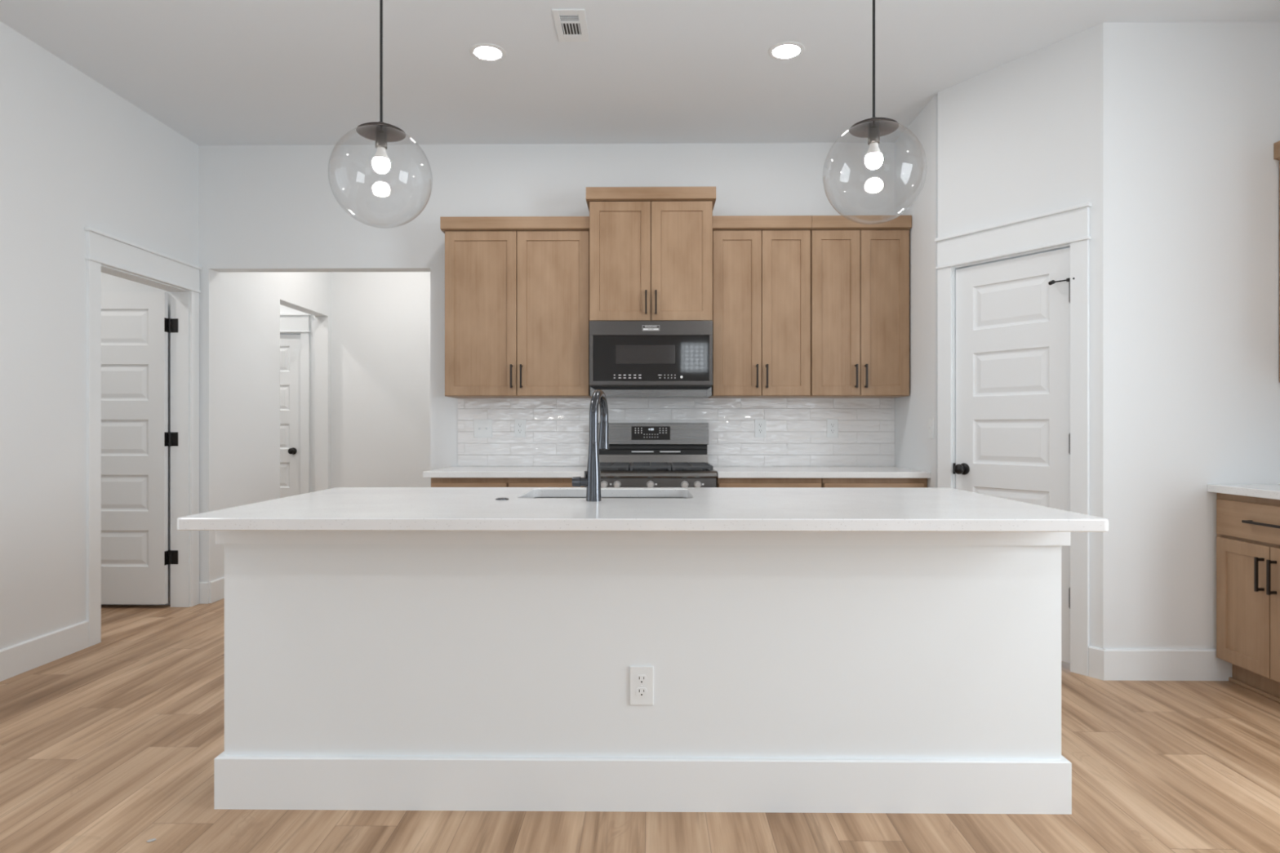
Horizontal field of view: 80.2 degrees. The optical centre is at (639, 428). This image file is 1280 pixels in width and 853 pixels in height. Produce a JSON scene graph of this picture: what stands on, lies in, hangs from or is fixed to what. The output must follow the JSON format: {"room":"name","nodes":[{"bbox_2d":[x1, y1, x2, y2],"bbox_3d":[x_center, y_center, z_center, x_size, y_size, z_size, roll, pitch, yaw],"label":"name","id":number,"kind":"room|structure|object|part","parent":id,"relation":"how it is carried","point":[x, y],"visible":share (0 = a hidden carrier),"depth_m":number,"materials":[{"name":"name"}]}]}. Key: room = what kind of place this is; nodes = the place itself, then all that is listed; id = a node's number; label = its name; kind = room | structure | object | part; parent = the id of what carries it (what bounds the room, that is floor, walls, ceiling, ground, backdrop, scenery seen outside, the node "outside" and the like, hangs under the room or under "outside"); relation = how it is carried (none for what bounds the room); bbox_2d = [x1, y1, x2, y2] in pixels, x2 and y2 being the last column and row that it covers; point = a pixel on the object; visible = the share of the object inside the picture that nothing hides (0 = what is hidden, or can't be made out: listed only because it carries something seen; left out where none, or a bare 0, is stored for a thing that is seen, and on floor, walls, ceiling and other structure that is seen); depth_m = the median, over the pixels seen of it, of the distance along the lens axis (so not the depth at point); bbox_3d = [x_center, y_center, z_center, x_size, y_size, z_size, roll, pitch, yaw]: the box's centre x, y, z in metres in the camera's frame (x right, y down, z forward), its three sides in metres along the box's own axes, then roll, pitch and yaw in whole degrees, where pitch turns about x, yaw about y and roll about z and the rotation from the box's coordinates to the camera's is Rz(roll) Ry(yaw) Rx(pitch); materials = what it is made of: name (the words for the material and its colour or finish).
{"room":"kitchen","nodes":[
{"label":"kitchen","id":0,"kind":"room"},
{"bbox_2d":[0,21,198,649],"bbox_3d":[-3.056,-0.358,0.360,0.120,3.050,9.650,0,0,1],"label":"wall","id":1,"kind":"structure","parent":0,"point":[76,154],"depth_m":3.83,"materials":[{"name":"white paint"}]},
{"bbox_2d":[0,620,88,681],"bbox_3d":[-2.995,1.096,-0.207,0.015,0.142,8.516,0,0,1],"label":"baseboard","id":2,"kind":"structure","parent":1,"relation":"attached to","point":[15,660],"depth_m":3.74,"materials":[{"name":"white paint"}]},
{"bbox_2d":[101,291,177,604],"bbox_3d":[-3.442,0.129,4.906,0.862,2.020,0.103,0,0,0],"label":"door","id":3,"kind":"structure","parent":1,"relation":"in","point":[135,326],"depth_m":4.92,"materials":[{"name":"white paint"}]},
{"bbox_2d":[84,226,202,646],"bbox_3d":[-2.991,0.050,4.544,0.153,2.235,1.014,0,0,1],"label":"door frame","id":4,"kind":"structure","parent":1,"relation":"attached to","point":[105,253],"depth_m":4.75,"materials":[{"name":"white paint"}]},
{"bbox_2d":[101,272,170,604],"bbox_3d":[-4.549,-0.358,5.251,2.980,3.050,0.445,0,0,1],"label":"wall","id":5,"kind":"structure","parent":0,"point":[109,283],"depth_m":5.01,"materials":[{"name":"white paint"}]},
{"bbox_2d":[219,271,331,577],"bbox_3d":[-2.920,-0.358,6.099,0.120,3.050,1.830,0,0,1],"label":"wall","id":6,"kind":"structure","parent":0,"point":[250,303],"depth_m":5.71,"materials":[{"name":"white paint"}]},
{"bbox_2d":[208,576,224,603],"bbox_3d":[-2.858,1.096,5.551,0.015,0.142,0.974,0,0,1],"label":"baseboard","id":7,"kind":"structure","parent":6,"relation":"attached to","point":[216,587],"depth_m":5.13,"materials":[{"name":"white paint"}]},
{"bbox_2d":[280,271,430,492],"bbox_3d":[-3.083,-0.358,7.076,3.670,3.050,0.120,0,0,1],"label":"wall","id":8,"kind":"structure","parent":0,"point":[380,321],"depth_m":7.01,"materials":[{"name":"white paint"}]},
{"bbox_2d":[280,334,300,497],"bbox_3d":[-3.543,0.140,7.018,0.812,2.014,0.102,0,0,1],"label":"door","id":9,"kind":"structure","parent":8,"relation":"in","point":[290,344],"depth_m":7.03,"materials":[{"name":"white paint"}]},
{"bbox_3d":[-3.205,0.212,6.996,0.064,0.064,0.067,0,0,1],"label":"knob","id":10,"kind":"part","parent":9,"relation":"part of","materials":[{"name":"black metal"}]},
{"bbox_2d":[280,313,311,493],"bbox_3d":[-3.547,0.057,7.065,1.023,2.220,0.153,0,0,1],"label":"door frame","id":11,"kind":"structure","parent":8,"relation":"attached to","point":[290,323],"depth_m":7.00,"materials":[{"name":"white paint"}]},
{"bbox_2d":[198,142,894,582],"bbox_3d":[-0.571,-0.358,5.093,4.740,3.050,0.128,0,0,1],"label":"wall","id":12,"kind":"structure","parent":0,"point":[262,208],"depth_m":5.04,"materials":[{"name":"white paint"}]},
{"bbox_2d":[199,582,208,604],"bbox_3d":[-2.906,1.096,5.057,0.070,0.142,0.015,0,0,1],"label":"baseboard","id":13,"kind":"structure","parent":12,"relation":"attached to","point":[203,586],"depth_m":5.05,"materials":[{"name":"white paint"}]},
{"bbox_2d":[474,419,492,437],"bbox_3d":[-1.040,0.002,5.026,0.120,0.119,0.016,0,0,1],"label":"light switch","id":14,"kind":"object","parent":12,"relation":"attached to","point":[482,428],"visible":1,"depth_m":5.03,"materials":[{"name":"white plastic"}]},
{"bbox_2d":[440,216,591,398],"bbox_3d":[-0.773,-0.753,4.861,0.923,1.110,0.354,0,0,1],"label":"upper cabinet","id":15,"kind":"object","parent":12,"relation":"attached to","point":[517,288],"visible":0.93,"depth_m":4.72,"materials":[{"name":"brown wood"}]},
{"bbox_3d":[-0.991,-0.713,4.731,0.446,1.022,0.019,0,0,1],"label":"door","id":16,"kind":"part","parent":15,"relation":"part of","materials":[{"name":"brown wood"}]},
{"bbox_3d":[-0.796,-0.321,4.702,0.011,0.146,0.036,0,0,1],"label":"handle","id":17,"kind":"part","parent":15,"relation":"part of","materials":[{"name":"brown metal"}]},
{"bbox_3d":[-0.773,-1.268,4.869,0.923,0.080,0.339,0,0,1],"label":"crown moulding","id":18,"kind":"part","parent":15,"relation":"part of","materials":[{"name":"brown wood"}]},
{"bbox_3d":[-0.736,-0.321,4.701,0.011,0.146,0.036,0,0,1],"label":"handle","id":19,"kind":"part","parent":15,"relation":"part of","materials":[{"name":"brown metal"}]},
{"bbox_3d":[-0.540,-0.713,4.726,0.446,1.022,0.019,0,0,1],"label":"door","id":20,"kind":"part","parent":15,"relation":"part of","materials":[{"name":"brown wood"}]},
{"bbox_2d":[514,419,525,437],"bbox_3d":[-0.794,0.001,5.027,0.073,0.119,0.007,0,0,1],"label":"outlet","id":21,"kind":"object","parent":12,"relation":"attached to","point":[519,424],"visible":1,"depth_m":5.03,"materials":[{"name":"white plastic"}]},
{"bbox_2d":[586,186,715,320],"bbox_3d":[0.069,-1.063,4.824,0.794,0.816,0.410,0,0,1],"label":"upper cabinet","id":22,"kind":"object","parent":12,"relation":"attached to","point":[651,248],"visible":0.91,"depth_m":4.66,"materials":[{"name":"brown wood"}]},
{"bbox_3d":[-0.121,-1.024,4.666,0.373,0.730,0.019,0,0,1],"label":"door","id":23,"kind":"part","parent":22,"relation":"part of","materials":[{"name":"brown wood"}]},
{"bbox_3d":[0.037,-0.767,4.637,0.011,0.146,0.036,0,0,1],"label":"handle","id":24,"kind":"part","parent":22,"relation":"part of","materials":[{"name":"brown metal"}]},
{"bbox_2d":[589,320,712,398],"bbox_3d":[0.069,-0.425,4.826,0.750,0.456,0.405,0,0,1],"label":"microwave","id":25,"kind":"object","parent":22,"relation":"attached to","point":[628,359],"visible":1,"depth_m":4.63,"materials":[{"name":"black metal"}]},
{"bbox_2d":[590,386,711,398],"bbox_3d":[0.069,-0.225,4.844,0.746,0.056,0.349,0,0,1],"label":"vent hood","id":26,"kind":"object","parent":25,"relation":"attached to","point":[610,392],"depth_m":4.68,"materials":[{"name":"silver metal"}]},
{"bbox_3d":[0.068,-0.426,4.640,0.708,0.278,0.025,0,0,1],"label":"glass door","id":27,"kind":"part","parent":25,"relation":"part of","materials":[{"name":"black glass"}]},
{"bbox_3d":[0.069,-1.432,4.832,0.794,0.078,0.394,0,0,1],"label":"crown moulding","id":28,"kind":"part","parent":22,"relation":"part of","materials":[{"name":"brown wood"}]},
{"bbox_3d":[0.097,-0.767,4.636,0.011,0.146,0.036,0,0,1],"label":"handle","id":29,"kind":"part","parent":22,"relation":"part of","materials":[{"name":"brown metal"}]},
{"bbox_3d":[0.256,-1.024,4.662,0.373,0.730,0.019,0,0,1],"label":"door","id":30,"kind":"part","parent":22,"relation":"part of","materials":[{"name":"brown wood"}]},
{"bbox_2d":[708,215,811,398],"bbox_3d":[0.755,-0.753,4.843,0.609,1.110,0.354,0,0,1],"label":"upper cabinet","id":31,"kind":"object","parent":12,"relation":"attached to","point":[762,264],"visible":0.94,"depth_m":4.71,"materials":[{"name":"brown wood"}]},
{"bbox_3d":[0.602,-0.713,4.713,0.298,1.022,0.019,0,0,1],"label":"door","id":32,"kind":"part","parent":31,"relation":"part of","materials":[{"name":"brown wood"}]},
{"bbox_3d":[0.723,-0.321,4.684,0.011,0.146,0.036,0,0,1],"label":"handle","id":33,"kind":"part","parent":31,"relation":"part of","materials":[{"name":"brown metal"}]},
{"bbox_3d":[0.755,-1.268,4.851,0.609,0.080,0.339,0,0,1],"label":"crown moulding","id":34,"kind":"part","parent":31,"relation":"part of","materials":[{"name":"brown wood"}]},
{"bbox_3d":[0.783,-0.321,4.684,0.011,0.146,0.036,0,0,1],"label":"handle","id":35,"kind":"part","parent":31,"relation":"part of","materials":[{"name":"brown metal"}]},
{"bbox_3d":[0.904,-0.713,4.709,0.298,1.022,0.019,0,0,1],"label":"door","id":36,"kind":"part","parent":31,"relation":"part of","materials":[{"name":"brown wood"}]},
{"bbox_2d":[755,419,765,437],"bbox_3d":[0.793,0.001,5.009,0.073,0.119,0.007,0,0,1],"label":"outlet","id":37,"kind":"object","parent":12,"relation":"attached to","point":[760,424],"visible":1,"depth_m":5.01,"materials":[{"name":"white plastic"}]},
{"bbox_2d":[826,419,838,437],"bbox_3d":[1.268,0.001,5.004,0.073,0.119,0.007,0,0,1],"label":"outlet","id":38,"kind":"object","parent":12,"relation":"attached to","point":[832,424],"visible":1,"depth_m":5.00,"materials":[{"name":"white plastic"}]},
{"bbox_2d":[801,215,911,398],"bbox_3d":[1.367,-0.753,4.836,0.611,1.110,0.354,0,0,1],"label":"upper cabinet","id":39,"kind":"object","parent":12,"relation":"attached to","point":[860,273],"visible":0.96,"depth_m":4.70,"materials":[{"name":"brown wood"}]},
{"bbox_3d":[1.212,-0.713,4.706,0.297,1.022,0.019,0,0,1],"label":"door","id":40,"kind":"part","parent":39,"relation":"part of","materials":[{"name":"brown wood"}]},
{"bbox_3d":[1.333,-0.321,4.677,0.011,0.146,0.036,0,0,1],"label":"handle","id":41,"kind":"part","parent":39,"relation":"part of","materials":[{"name":"brown metal"}]},
{"bbox_3d":[1.367,-1.268,4.844,0.611,0.080,0.339,0,0,1],"label":"crown moulding","id":42,"kind":"part","parent":39,"relation":"part of","materials":[{"name":"brown wood"}]},
{"bbox_3d":[1.393,-0.321,4.676,0.011,0.146,0.036,0,0,1],"label":"handle","id":43,"kind":"part","parent":39,"relation":"part of","materials":[{"name":"brown metal"}]},
{"bbox_3d":[1.514,-0.713,4.702,0.297,1.022,0.019,0,0,1],"label":"door","id":44,"kind":"part","parent":39,"relation":"part of","materials":[{"name":"brown wood"}]},
{"bbox_2d":[0,0,1279,145],"bbox_3d":[-1.399,-1.933,1.806,9.560,0.100,12.820,0,0,1],"label":"ceiling","id":45,"kind":"structure","parent":0,"point":[212,72],"depth_m":3.88,"materials":[{"name":"white paint"}]},
{"bbox_2d":[328,0,432,228],"bbox_3d":[-0.931,-1.304,2.736,0.356,1.158,0.356,0,0,1],"label":"pendant light","id":46,"kind":"object","parent":45,"relation":"hanging from","point":[381,132],"visible":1,"depth_m":2.73,"materials":[{"name":"clear glass"}]},
{"bbox_3d":[-0.931,-0.893,2.736,0.356,0.335,0.356,0,0,1],"label":"glass globe","id":47,"kind":"part","parent":46,"relation":"part of"},
{"bbox_2d":[375,125,386,150],"bbox_3d":[-0.931,-1.044,2.736,0.041,0.074,0.041,0,0,1],"label":"socket","id":48,"kind":"object","parent":46,"relation":"attached to","point":[380,131],"depth_m":2.72,"materials":[{"name":"grey metal"}]},
{"bbox_3d":[-0.931,-1.478,2.736,0.010,0.759,0.010,0,0,1],"label":"cord","id":49,"kind":"part","parent":46,"relation":"part of","materials":[{"name":"black plastic"}]},
{"bbox_3d":[-0.931,-0.942,2.736,0.062,0.048,0.062,0,0,1],"label":"bulb","id":50,"kind":"part","parent":46,"relation":"part of","materials":[{"name":"white glass"}]},
{"bbox_2d":[469,43,506,61],"bbox_3d":[-0.762,-1.879,3.809,0.182,0.007,0.182,0,0,1],"label":"recessed light","id":51,"kind":"object","parent":45,"relation":"in","point":[482,51],"visible":1,"depth_m":3.80,"materials":[{"name":"white paint"}]},
{"bbox_2d":[551,8,589,41],"bbox_3d":[-0.321,-1.880,3.554,0.148,0.006,0.280,0,0,1],"label":"ceiling vent","id":52,"kind":"object","parent":45,"relation":"in","point":[571,24],"visible":1,"depth_m":3.54,"materials":[{"name":"white paint"}]},
{"bbox_2d":[768,41,804,59],"bbox_3d":[0.730,-1.879,3.792,0.182,0.007,0.182,0,0,1],"label":"recessed light","id":53,"kind":"object","parent":45,"relation":"in","point":[784,50],"visible":1,"depth_m":3.78,"materials":[{"name":"white plastic"}]},
{"bbox_2d":[822,0,927,224],"bbox_3d":[0.836,-1.312,2.716,0.356,1.158,0.356,0,0,1],"label":"pendant light","id":54,"kind":"object","parent":45,"relation":"hanging from","point":[873,128],"visible":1,"depth_m":2.71,"materials":[{"name":"clear glass"}]},
{"bbox_2d":[867,120,879,145],"bbox_3d":[0.836,-1.052,2.716,0.041,0.074,0.041,0,0,1],"label":"socket","id":55,"kind":"object","parent":54,"relation":"attached to","point":[873,126],"depth_m":2.70,"materials":[{"name":"grey metal"}]},
{"bbox_3d":[0.836,-1.486,2.716,0.010,0.759,0.010,0,0,1],"label":"cord","id":56,"kind":"part","parent":54,"relation":"part of","materials":[{"name":"black plastic"}]},
{"bbox_3d":[0.836,-0.950,2.716,0.062,0.048,0.062,0,0,1],"label":"bulb","id":57,"kind":"part","parent":54,"relation":"part of","materials":[{"name":"white glass"}]},
{"bbox_3d":[0.836,-0.901,2.716,0.356,0.335,0.356,0,0,1],"label":"glass globe","id":58,"kind":"part","parent":54,"relation":"part of"},
{"bbox_2d":[0,598,1279,852],"bbox_3d":[-1.399,1.217,1.806,9.560,0.100,12.820,0,0,1],"label":"floor","id":59,"kind":"structure","parent":0,"point":[110,745],"depth_m":2.43,"materials":[{"name":"brown wood"}]},
{"bbox_2d":[146,838,156,842],"bbox_3d":[-1.380,1.164,2.147,0.026,0.006,0.011,0,0,-28],"label":"chip","id":60,"kind":"object","parent":59,"relation":"on","point":[153,839],"visible":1,"depth_m":2.14,"materials":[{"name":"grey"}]},
{"bbox_2d":[431,477,507,487],"bbox_3d":[-0.994,0.728,4.715,0.452,0.878,0.652,0,0,1],"label":"base cabinet","id":61,"kind":"object","parent":59,"relation":"on","point":[435,482],"visible":0.08,"depth_m":4.44,"materials":[{"name":"brown wood"}]},
{"bbox_3d":[-0.998,0.396,4.433,0.440,0.155,0.019,0,0,1],"label":"drawer","id":62,"kind":"part","parent":61,"relation":"part of","materials":[{"name":"brown wood"}]},
{"bbox_2d":[422,466,586,477],"bbox_3d":[-0.785,0.271,4.716,0.939,0.035,0.644,0,0,1],"label":"countertop","id":63,"kind":"structure","parent":61,"relation":"on","point":[452,471],"depth_m":4.40,"materials":[{"name":"white stone"}]},
{"bbox_2d":[507,477,585,487],"bbox_3d":[-0.541,0.728,4.709,0.453,0.878,0.652,0,0,1],"label":"base cabinet","id":64,"kind":"object","parent":59,"relation":"on","point":[512,482],"visible":0.06,"depth_m":4.42,"materials":[{"name":"brown wood"}]},
{"bbox_3d":[-0.545,0.396,4.428,0.441,0.155,0.019,0,0,1],"label":"drawer","id":65,"kind":"part","parent":64,"relation":"part of","materials":[{"name":"brown wood"}]},
{"bbox_2d":[213,530,1071,813],"bbox_3d":[0.006,0.728,2.774,2.609,0.878,0.923,0,0,1],"label":"kitchen island","id":66,"kind":"object","parent":59,"relation":"on","point":[801,672],"visible":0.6,"depth_m":2.33,"materials":[{"name":"white paint"}]},
{"bbox_2d":[629,666,653,705],"bbox_3d":[0.005,0.789,2.329,0.073,0.119,0.007,0,0,1],"label":"outlet","id":67,"kind":"object","parent":66,"relation":"attached to","point":[641,677],"visible":1,"depth_m":2.33,"materials":[{"name":"white plastic"}]},
{"bbox_2d":[635,675,647,684],"bbox_3d":[0.005,0.769,2.326,0.034,0.027,0.002,0,0,1],"label":"receptacle","id":68,"kind":"object","parent":67,"relation":"attached to","point":[640,679],"depth_m":2.33,"materials":[{"name":"white plastic"}]},
{"bbox_2d":[635,688,647,697],"bbox_3d":[0.005,0.808,2.326,0.034,0.027,0.002,0,0,1],"label":"receptacle","id":69,"kind":"object","parent":67,"relation":"attached to","point":[640,692],"depth_m":2.33,"materials":[{"name":"white plastic"}]},
{"bbox_2d":[177,487,1108,532],"bbox_3d":[0.005,0.271,2.683,2.616,0.035,1.125,0,0,1],"label":"island countertop","id":70,"kind":"structure","parent":66,"relation":"on","point":[336,508],"depth_m":2.33,"materials":[{"name":"white stone"}]},
{"bbox_2d":[495,497,508,500],"bbox_3d":[-0.489,0.250,2.696,0.047,0.006,0.047,0,0,1],"label":"switch","id":71,"kind":"object","parent":70,"relation":"attached to","point":[501,498],"visible":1,"depth_m":2.68,"materials":[{"name":"grey metal"}]},
{"bbox_2d":[572,389,608,501],"bbox_3d":[-0.175,0.057,2.742,0.102,0.392,0.238,0,0,6],"label":"faucet","id":72,"kind":"object","parent":70,"relation":"on","point":[592,479],"visible":1,"depth_m":2.64,"materials":[{"name":"grey metal"}]},
{"bbox_3d":[-0.207,0.177,2.648,0.056,0.056,0.037,0,0,1],"label":"handle","id":73,"kind":"part","parent":72,"relation":"part of","materials":[{"name":"grey metal"}]},
{"bbox_3d":[-0.147,-0.046,2.744,0.031,0.187,0.227,0,0,8],"label":"spout","id":74,"kind":"part","parent":72,"relation":"part of","materials":[{"name":"grey metal"}]},
{"bbox_2d":[533,497,686,497],"bbox_3d":[-0.125,0.397,2.962,0.672,0.216,0.464,0,0,1],"label":"sink","id":75,"kind":"object","parent":70,"relation":"in","point":[534,497],"visible":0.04,"depth_m":3.18,"materials":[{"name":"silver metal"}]},
{"bbox_3d":[0.006,1.088,2.774,2.609,0.158,0.923,0,0,1],"label":"baseboard","id":76,"kind":"part","parent":66,"relation":"part of","materials":[{"name":"white paint"}]},
{"bbox_3d":[0.006,0.322,2.774,2.605,0.066,0.919,0,0,1],"label":"trim","id":77,"kind":"part","parent":66,"relation":"part of","materials":[{"name":"white paint"}]},
{"bbox_2d":[585,422,717,487],"bbox_3d":[0.066,0.567,4.670,0.762,1.200,0.695,0,0,1],"label":"gas range","id":78,"kind":"object","parent":59,"relation":"on","point":[638,455],"visible":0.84,"depth_m":4.94,"materials":[{"name":"silver metal"}]},
{"bbox_3d":[-0.207,0.325,4.372,0.045,0.045,0.041,0,0,1],"label":"knob","id":79,"kind":"part","parent":78,"relation":"part of","materials":[{"name":"silver metal"}]},
{"bbox_3d":[-0.185,0.240,4.543,0.108,0.017,0.108,0,0,1],"label":"burner","id":80,"kind":"part","parent":78,"relation":"part of","materials":[{"name":"grey metal"}]},
{"bbox_3d":[-0.132,0.325,4.371,0.045,0.045,0.041,0,0,1],"label":"knob","id":81,"kind":"part","parent":78,"relation":"part of","materials":[{"name":"silver metal"}]},
{"bbox_3d":[0.060,0.325,4.369,0.045,0.045,0.041,0,0,1],"label":"knob","id":82,"kind":"part","parent":78,"relation":"part of","materials":[{"name":"silver metal"}]},
{"bbox_3d":[0.063,0.331,4.411,0.756,0.088,0.058,0,0,1],"label":"control panel","id":83,"kind":"part","parent":78,"relation":"part of","materials":[{"name":"silver metal"}]},
{"bbox_2d":[586,468,717,477],"bbox_3d":[0.066,0.267,4.653,0.762,0.036,0.558,0,0,1],"label":"cooktop","id":84,"kind":"object","parent":78,"relation":"in","point":[605,473],"depth_m":4.38,"materials":[{"name":"black metal"}]},
{"bbox_3d":[0.069,0.211,4.951,0.744,0.078,0.038,0,0,1],"label":"rail","id":85,"kind":"part","parent":78,"relation":"part of","materials":[{"name":"silver metal"}]},
{"bbox_3d":[0.258,0.325,4.367,0.045,0.045,0.041,0,0,1],"label":"knob","id":86,"kind":"part","parent":78,"relation":"part of","materials":[{"name":"silver metal"}]},
{"bbox_3d":[0.315,0.240,4.537,0.114,0.017,0.114,0,0,1],"label":"burner","id":87,"kind":"part","parent":78,"relation":"part of","materials":[{"name":"grey metal"}]},
{"bbox_3d":[0.331,0.325,4.366,0.045,0.045,0.041,0,0,1],"label":"knob","id":88,"kind":"part","parent":78,"relation":"part of","materials":[{"name":"silver metal"}]},
{"bbox_2d":[715,477,822,487],"bbox_3d":[0.757,0.728,4.694,0.606,0.878,0.652,0,0,1],"label":"base cabinet","id":89,"kind":"object","parent":59,"relation":"on","point":[721,482],"visible":0.06,"depth_m":4.42,"materials":[{"name":"brown wood"}]},
{"bbox_3d":[0.754,0.396,4.413,0.594,0.155,0.019,0,0,1],"label":"drawer","id":90,"kind":"part","parent":89,"relation":"part of","materials":[{"name":"brown wood"}]},
{"bbox_2d":[712,466,930,478],"bbox_3d":[1.063,0.271,4.695,1.222,0.035,0.644,0,0,1],"label":"countertop","id":91,"kind":"structure","parent":89,"relation":"on","point":[722,472],"depth_m":4.38,"materials":[{"name":"white stone"}]},
{"bbox_2d":[822,478,927,487],"bbox_3d":[1.367,0.728,4.687,0.606,0.878,0.652,0,0,1],"label":"base cabinet","id":92,"kind":"object","parent":59,"relation":"on","point":[826,482],"visible":0.04,"depth_m":4.41,"materials":[{"name":"brown wood"}]},
{"bbox_3d":[1.355,0.396,4.406,0.576,0.155,0.019,0,0,1],"label":"drawer","id":93,"kind":"part","parent":92,"relation":"part of","materials":[{"name":"brown wood"}]},
{"bbox_2d":[1216,493,1279,702],"bbox_3d":[2.945,0.731,3.203,0.664,0.872,0.633,0,0,1],"label":"base cabinet","id":94,"kind":"object","parent":59,"relation":"on","point":[1248,527],"visible":0.98,"depth_m":3.32,"materials":[{"name":"brown wood"}]},
{"bbox_2d":[1207,484,1279,499],"bbox_3d":[2.951,0.277,3.196,0.651,0.035,0.649,0,0,1],"label":"countertop","id":95,"kind":"structure","parent":94,"relation":"on","point":[1260,491],"depth_m":3.34,"materials":[{"name":"white stone"}]},
{"bbox_3d":[2.659,0.777,3.349,0.019,0.556,0.299,0,0,1],"label":"door","id":96,"kind":"part","parent":94,"relation":"part of","materials":[{"name":"brown wood"}]},
{"bbox_3d":[2.658,0.405,3.197,0.019,0.160,0.603,0,0,1],"label":"drawer","id":97,"kind":"part","parent":94,"relation":"part of","materials":[{"name":"brown wood"}]},
{"bbox_3d":[2.722,1.158,3.205,0.016,0.018,0.633,0,0,1],"label":"shoe moulding","id":98,"kind":"part","parent":94,"relation":"part of","materials":[{"name":"brown wood"}]},
{"bbox_3d":[2.631,0.622,3.229,0.036,0.146,0.011,0,0,1],"label":"handle","id":99,"kind":"part","parent":94,"relation":"part of","materials":[{"name":"brown metal"}]},
{"bbox_3d":[2.631,0.405,3.197,0.036,0.011,0.211,0,0,1],"label":"handle","id":100,"kind":"part","parent":94,"relation":"part of","materials":[{"name":"brown metal"}]},
{"bbox_3d":[2.630,0.622,3.165,0.036,0.146,0.011,0,0,1],"label":"handle","id":101,"kind":"part","parent":94,"relation":"part of","materials":[{"name":"brown metal"}]},
{"bbox_3d":[2.656,0.777,3.045,0.019,0.556,0.299,0,0,1],"label":"door","id":102,"kind":"part","parent":94,"relation":"part of","materials":[{"name":"brown wood"}]},
{"bbox_2d":[894,94,937,487],"bbox_3d":[1.734,-0.358,4.650,0.120,3.050,0.720,0,0,1],"label":"wall","id":103,"kind":"structure","parent":0,"point":[913,449],"depth_m":4.55,"materials":[{"name":"white paint"}]},
{"bbox_2d":[937,22,1102,648],"bbox_3d":[1.960,-0.358,3.929,0.120,3.050,0.875,0,0,-33],"label":"wall","id":104,"kind":"structure","parent":0,"point":[1021,137],"depth_m":3.77,"materials":[{"name":"white paint"}]},
{"bbox_2d":[952,247,1074,662],"bbox_3d":[1.900,0.131,3.901,0.102,2.004,0.660,0,0,-33],"label":"door","id":105,"kind":"structure","parent":104,"relation":"in","point":[1013,315],"depth_m":3.90,"materials":[{"name":"white paint"}]},
{"bbox_3d":[1.731,0.222,4.182,0.024,0.060,0.004,0,0,-33],"label":"strike plate","id":106,"kind":"part","parent":105,"relation":"part of","materials":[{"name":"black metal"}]},
{"bbox_3d":[1.737,0.222,4.116,0.067,0.064,0.064,0,0,-33],"label":"knob","id":107,"kind":"part","parent":105,"relation":"part of","materials":[{"name":"black metal"}]},
{"bbox_2d":[934,202,1092,675],"bbox_3d":[1.934,0.054,3.938,0.153,2.225,0.824,0,0,-33],"label":"door frame","id":108,"kind":"structure","parent":104,"relation":"attached to","point":[1068,227],"depth_m":3.67,"materials":[{"name":"white paint"}]},
{"bbox_2d":[1088,645,1105,680],"bbox_3d":[2.132,1.096,3.546,0.015,0.142,0.069,0,0,-33],"label":"baseboard","id":109,"kind":"structure","parent":104,"relation":"attached to","point":[1095,655],"depth_m":3.54,"materials":[{"name":"white paint"}]},
{"bbox_2d":[1102,22,1279,648],"bbox_3d":[2.717,-0.358,3.584,1.130,3.050,0.120,0,0,1],"label":"wall","id":110,"kind":"structure","parent":0,"point":[1191,110],"depth_m":3.53,"materials":[{"name":"white paint"}]},
{"bbox_2d":[1104,648,1231,680],"bbox_3d":[2.461,1.096,3.519,0.631,0.142,0.015,0,0,1],"label":"baseboard","id":111,"kind":"structure","parent":110,"relation":"attached to","point":[1120,664],"depth_m":3.51,"materials":[{"name":"white paint"}]},
{"bbox_3d":[3.304,-0.358,0.287,0.120,3.050,9.650,0,0,1],"label":"wall","id":112,"kind":"structure","parent":0,"visible":0},
{"bbox_2d":[1273,141,1279,382],"bbox_3d":[3.096,-0.763,3.207,0.360,1.110,0.620,0,0,1],"label":"upper cabinet","id":113,"kind":"object","parent":112,"relation":"attached to","point":[1276,145],"visible":1,"depth_m":3.51,"materials":[{"name":"brown wood"}]},
{"bbox_3d":[3.104,-1.278,3.207,0.345,0.080,0.620,0,0,1],"label":"crown moulding","id":114,"kind":"part","parent":113,"relation":"part of","materials":[{"name":"brown wood"}]},
{"bbox_3d":[2.963,-0.723,3.363,0.019,1.022,0.304,0,0,1],"label":"door","id":115,"kind":"part","parent":113,"relation":"part of","materials":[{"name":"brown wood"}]}
]}

